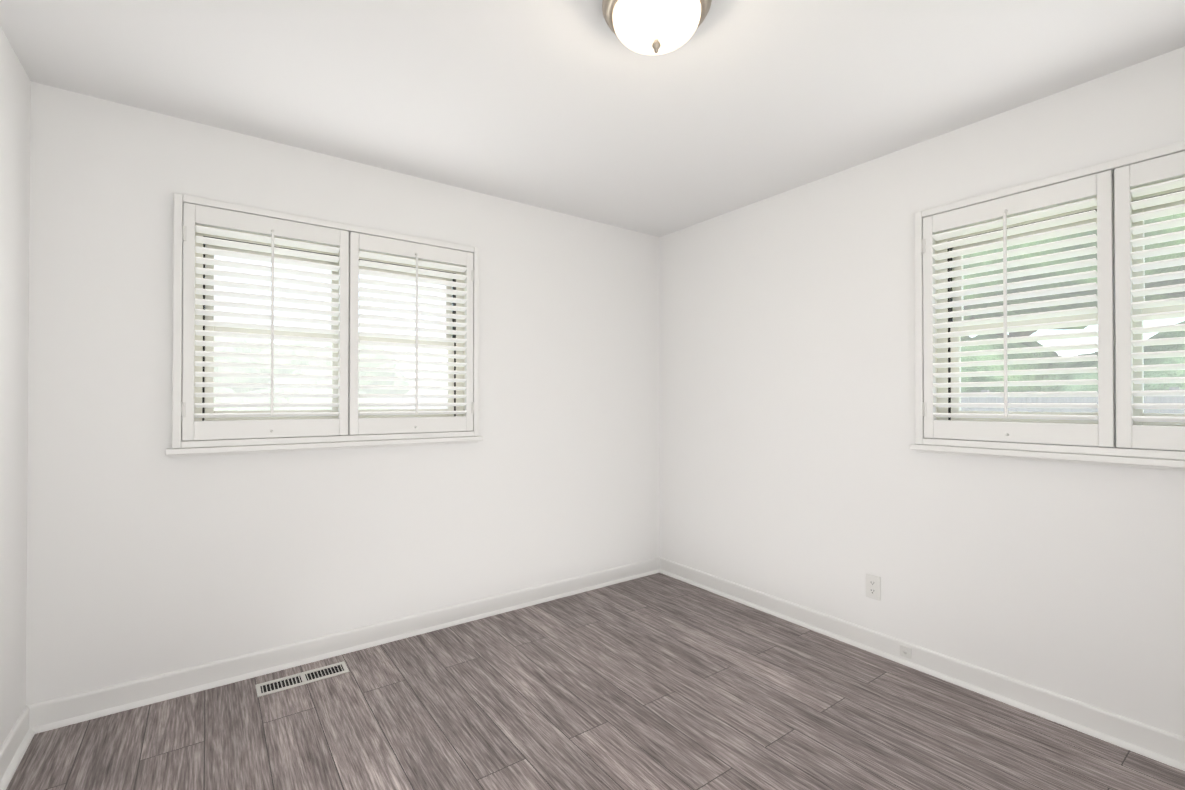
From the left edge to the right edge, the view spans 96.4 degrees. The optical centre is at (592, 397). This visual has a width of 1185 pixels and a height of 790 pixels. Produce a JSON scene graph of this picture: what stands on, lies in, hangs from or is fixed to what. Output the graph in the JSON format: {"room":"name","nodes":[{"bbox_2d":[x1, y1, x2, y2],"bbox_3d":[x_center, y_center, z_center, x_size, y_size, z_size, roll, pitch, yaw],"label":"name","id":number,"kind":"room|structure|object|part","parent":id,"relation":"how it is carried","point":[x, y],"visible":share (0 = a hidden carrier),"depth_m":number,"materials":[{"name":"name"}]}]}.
{"room":"empty bedroom","nodes":[
{"label":"empty bedroom","id":0,"kind":"room"},
{"bbox_2d":[0,26,30,747],"bbox_3d":[-1.145,0.020,0.524,0.150,2.440,3.500,0,-1,-36],"label":"wall","id":1,"kind":"structure","parent":0,"point":[15,98],"depth_m":1.83,"materials":[{"name":"white paint"}]},
{"bbox_2d":[0,706,34,789],"bbox_3d":[-1.073,1.190,0.568,0.030,0.100,3.500,0,-1,-36],"label":"baseboard","id":2,"kind":"structure","parent":1,"relation":"attached to","point":[16,743],"depth_m":1.81,"materials":[{"name":"white wood"}]},
{"bbox_2d":[26,81,659,705],"bbox_3d":[-0.855,0.038,2.991,3.520,2.440,0.150,0,-1,-36],"label":"wall","id":3,"kind":"structure","parent":0,"point":[148,557],"depth_m":2.45,"materials":[{"name":"white paint"}]},
{"bbox_2d":[165,193,483,457],"bbox_3d":[-1.237,-0.297,2.660,1.404,1.105,0.189,0,-1,-36],"label":"window shutter","id":4,"kind":"object","parent":3,"relation":"attached to","point":[205,231],"visible":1,"depth_m":2.53,"materials":[{"name":"white wood"}]},
{"bbox_2d":[28,557,659,733],"bbox_3d":[-0.802,1.208,2.909,3.220,0.100,0.030,0,-1,-36],"label":"baseboard","id":5,"kind":"structure","parent":3,"relation":"attached to","point":[71,709],"depth_m":2.48,"materials":[{"name":"white wood"}]},
{"bbox_2d":[0,0,1184,236],"bbox_3d":[0.218,-1.253,1.524,3.520,0.120,3.800,0,-1,-36],"label":"ceiling","id":6,"kind":"structure","parent":0,"point":[576,108],"depth_m":1.98,"materials":[{"name":"white paint"}]},
{"bbox_2d":[602,0,711,54],"bbox_3d":[0.188,-1.104,1.563,0.320,0.177,0.320,0,-1,-36],"label":"ceiling lamp","id":7,"kind":"object","parent":6,"relation":"attached to","point":[607,7],"depth_m":1.52,"materials":[{"name":"white glass"}]},
{"bbox_3d":[0.188,-1.095,1.563,0.260,0.080,0.260,0,-1,-36],"label":"flush-mount lamp shade","id":8,"kind":"part","parent":7,"relation":"part of","materials":[{"name":"white glass"}]},
{"bbox_2d":[6,573,1184,789],"bbox_3d":[0.218,1.307,1.504,3.520,0.120,3.800,0,-1,-36],"label":"floor","id":9,"kind":"structure","parent":0,"point":[658,681],"depth_m":2.03,"materials":[{"name":"wood"}]},
{"bbox_2d":[256,661,348,696],"bbox_3d":[-1.286,1.250,2.359,0.355,0.006,0.115,0,-1,-36],"label":"floor vent","id":10,"kind":"object","parent":9,"relation":"in","point":[290,681],"visible":1,"depth_m":2.35,"materials":[{"name":"white metal"}]},
{"bbox_2d":[660,46,1184,736],"bbox_3d":[1.581,0.035,2.505,0.150,2.440,3.500,0,-1,-36],"label":"wall","id":11,"kind":"structure","parent":0,"point":[794,468],"depth_m":2.55,"materials":[{"name":"white paint"}]},
{"bbox_2d":[866,573,880,600],"bbox_3d":[1.390,0.940,2.625,0.010,0.116,0.072,0,-1,-36],"label":"outlet","id":12,"kind":"object","parent":11,"relation":"attached to","point":[873,586],"visible":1,"depth_m":2.62,"materials":[{"name":"white plastic"}]},
{"bbox_2d":[900,645,910,658],"bbox_3d":[1.470,1.197,2.489,0.014,0.050,0.050,0,-1,-36],"label":"outlet","id":13,"kind":"object","parent":11,"relation":"attached to","point":[905,651],"visible":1,"depth_m":2.49,"materials":[{"name":"white plastic"}]},
{"bbox_2d":[660,557,1184,770],"bbox_3d":[1.508,1.204,2.443,0.030,0.100,3.500,0,-1,-36],"label":"baseboard","id":14,"kind":"structure","parent":11,"relation":"attached to","point":[1157,744],"depth_m":2.28,"materials":[{"name":"white wood"}]},
{"bbox_2d":[909,141,1184,470],"bbox_3d":[1.933,-0.302,1.947,0.189,1.105,1.364,0,-1,-36],"label":"window shutter","id":15,"kind":"object","parent":11,"relation":"attached to","point":[1115,203],"visible":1,"depth_m":2.03,"materials":[{"name":"white wood"}]},
{"label":"outside","id":16,"kind":"structure","parent":0,"visible":0},
{"bbox_3d":[0.099,1.907,15.938,140.000,0.200,140.000,0,-1,-36],"label":"ground","id":17,"kind":"structure","parent":16,"visible":0},
{"bbox_2d":[214,387,243,410],"bbox_3d":[-8.364,0.681,10.434,2.819,2.169,2.788,0,-1,-36],"label":"tree","id":18,"kind":"object","parent":17,"relation":"on","point":[225,399],"depth_m":10.13,"materials":[{"name":"green plant"}]},
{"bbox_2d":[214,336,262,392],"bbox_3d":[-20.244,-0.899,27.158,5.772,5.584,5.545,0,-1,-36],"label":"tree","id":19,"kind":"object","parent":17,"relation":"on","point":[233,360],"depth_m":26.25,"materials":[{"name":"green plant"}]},
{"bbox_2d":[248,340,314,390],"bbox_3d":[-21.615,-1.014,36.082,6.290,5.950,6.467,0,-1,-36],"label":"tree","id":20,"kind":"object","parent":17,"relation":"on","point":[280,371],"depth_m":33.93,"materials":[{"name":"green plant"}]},
{"bbox_2d":[241,364,390,409],"bbox_3d":[-6.311,0.491,11.862,3.530,2.571,3.474,0,-1,-36],"label":"tree","id":21,"kind":"object","parent":17,"relation":"on","point":[297,382],"depth_m":10.91,"materials":[{"name":"green plant"}]},
{"bbox_2d":[306,345,410,393],"bbox_3d":[-12.311,-0.612,28.084,5.430,5.023,5.332,0,-1,-36],"label":"tree","id":22,"kind":"object","parent":17,"relation":"on","point":[368,373],"depth_m":26.51,"materials":[{"name":"green plant"}]},
{"bbox_2d":[382,398,446,408],"bbox_3d":[-12.211,0.818,10.789,30.020,1.900,0.163,0,-1,-36],"label":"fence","id":23,"kind":"object","parent":17,"relation":"on","point":[412,401],"depth_m":15.81,"materials":[{"name":"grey wood"}]},
{"bbox_2d":[964,303,992,319],"bbox_3d":[11.055,-3.602,22.335,9.588,10.915,10.941,0,-1,-36],"label":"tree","id":24,"kind":"object","parent":17,"relation":"on","point":[974,307],"depth_m":19.91,"materials":[{"name":"green plant"}]},
{"bbox_2d":[963,250,1035,309],"bbox_3d":[8.853,-3.069,13.453,9.278,9.714,9.353,0,-1,-36],"label":"tree","id":25,"kind":"object","parent":17,"relation":"on","point":[1032,288],"depth_m":10.30,"materials":[{"name":"green plant"}]},
{"bbox_2d":[961,334,1062,391],"bbox_3d":[9.065,0.077,12.554,4.315,3.410,4.269,0,-1,-36],"label":"tree","id":26,"kind":"object","parent":17,"relation":"on","point":[997,368],"depth_m":10.71,"materials":[{"name":"green plant"}]},
{"bbox_2d":[968,304,1087,337],"bbox_3d":[18.333,-4.330,22.973,12.264,12.381,11.918,0,-1,-36],"label":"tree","id":27,"kind":"object","parent":17,"relation":"on","point":[1059,307],"depth_m":21.23,"materials":[{"name":"green plant"}]},
{"bbox_2d":[961,387,1184,412],"bbox_3d":[8.706,0.797,7.984,0.163,1.900,29.000,0,-1,-36],"label":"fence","id":28,"kind":"object","parent":17,"relation":"on","point":[1053,400],"depth_m":9.00,"materials":[{"name":"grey wood"}]},
{"bbox_2d":[992,294,1178,311],"bbox_3d":[15.026,-3.745,15.267,10.176,11.094,9.566,0,-1,-36],"label":"tree","id":29,"kind":"object","parent":17,"relation":"on","point":[1059,296],"depth_m":15.81,"materials":[{"name":"green plant"}]},
{"bbox_2d":[994,213,1184,296],"bbox_3d":[12.028,-2.824,8.652,8.302,9.152,9.264,0,-1,-36],"label":"tree","id":30,"kind":"object","parent":17,"relation":"on","point":[1151,272],"depth_m":9.26,"materials":[{"name":"green plant"}]},
{"bbox_2d":[1040,321,1184,412],"bbox_3d":[10.815,0.166,10.106,3.785,3.193,4.177,0,-1,-36],"label":"tree","id":31,"kind":"object","parent":17,"relation":"on","point":[1151,373],"depth_m":9.36,"materials":[{"name":"green plant"}]}
]}

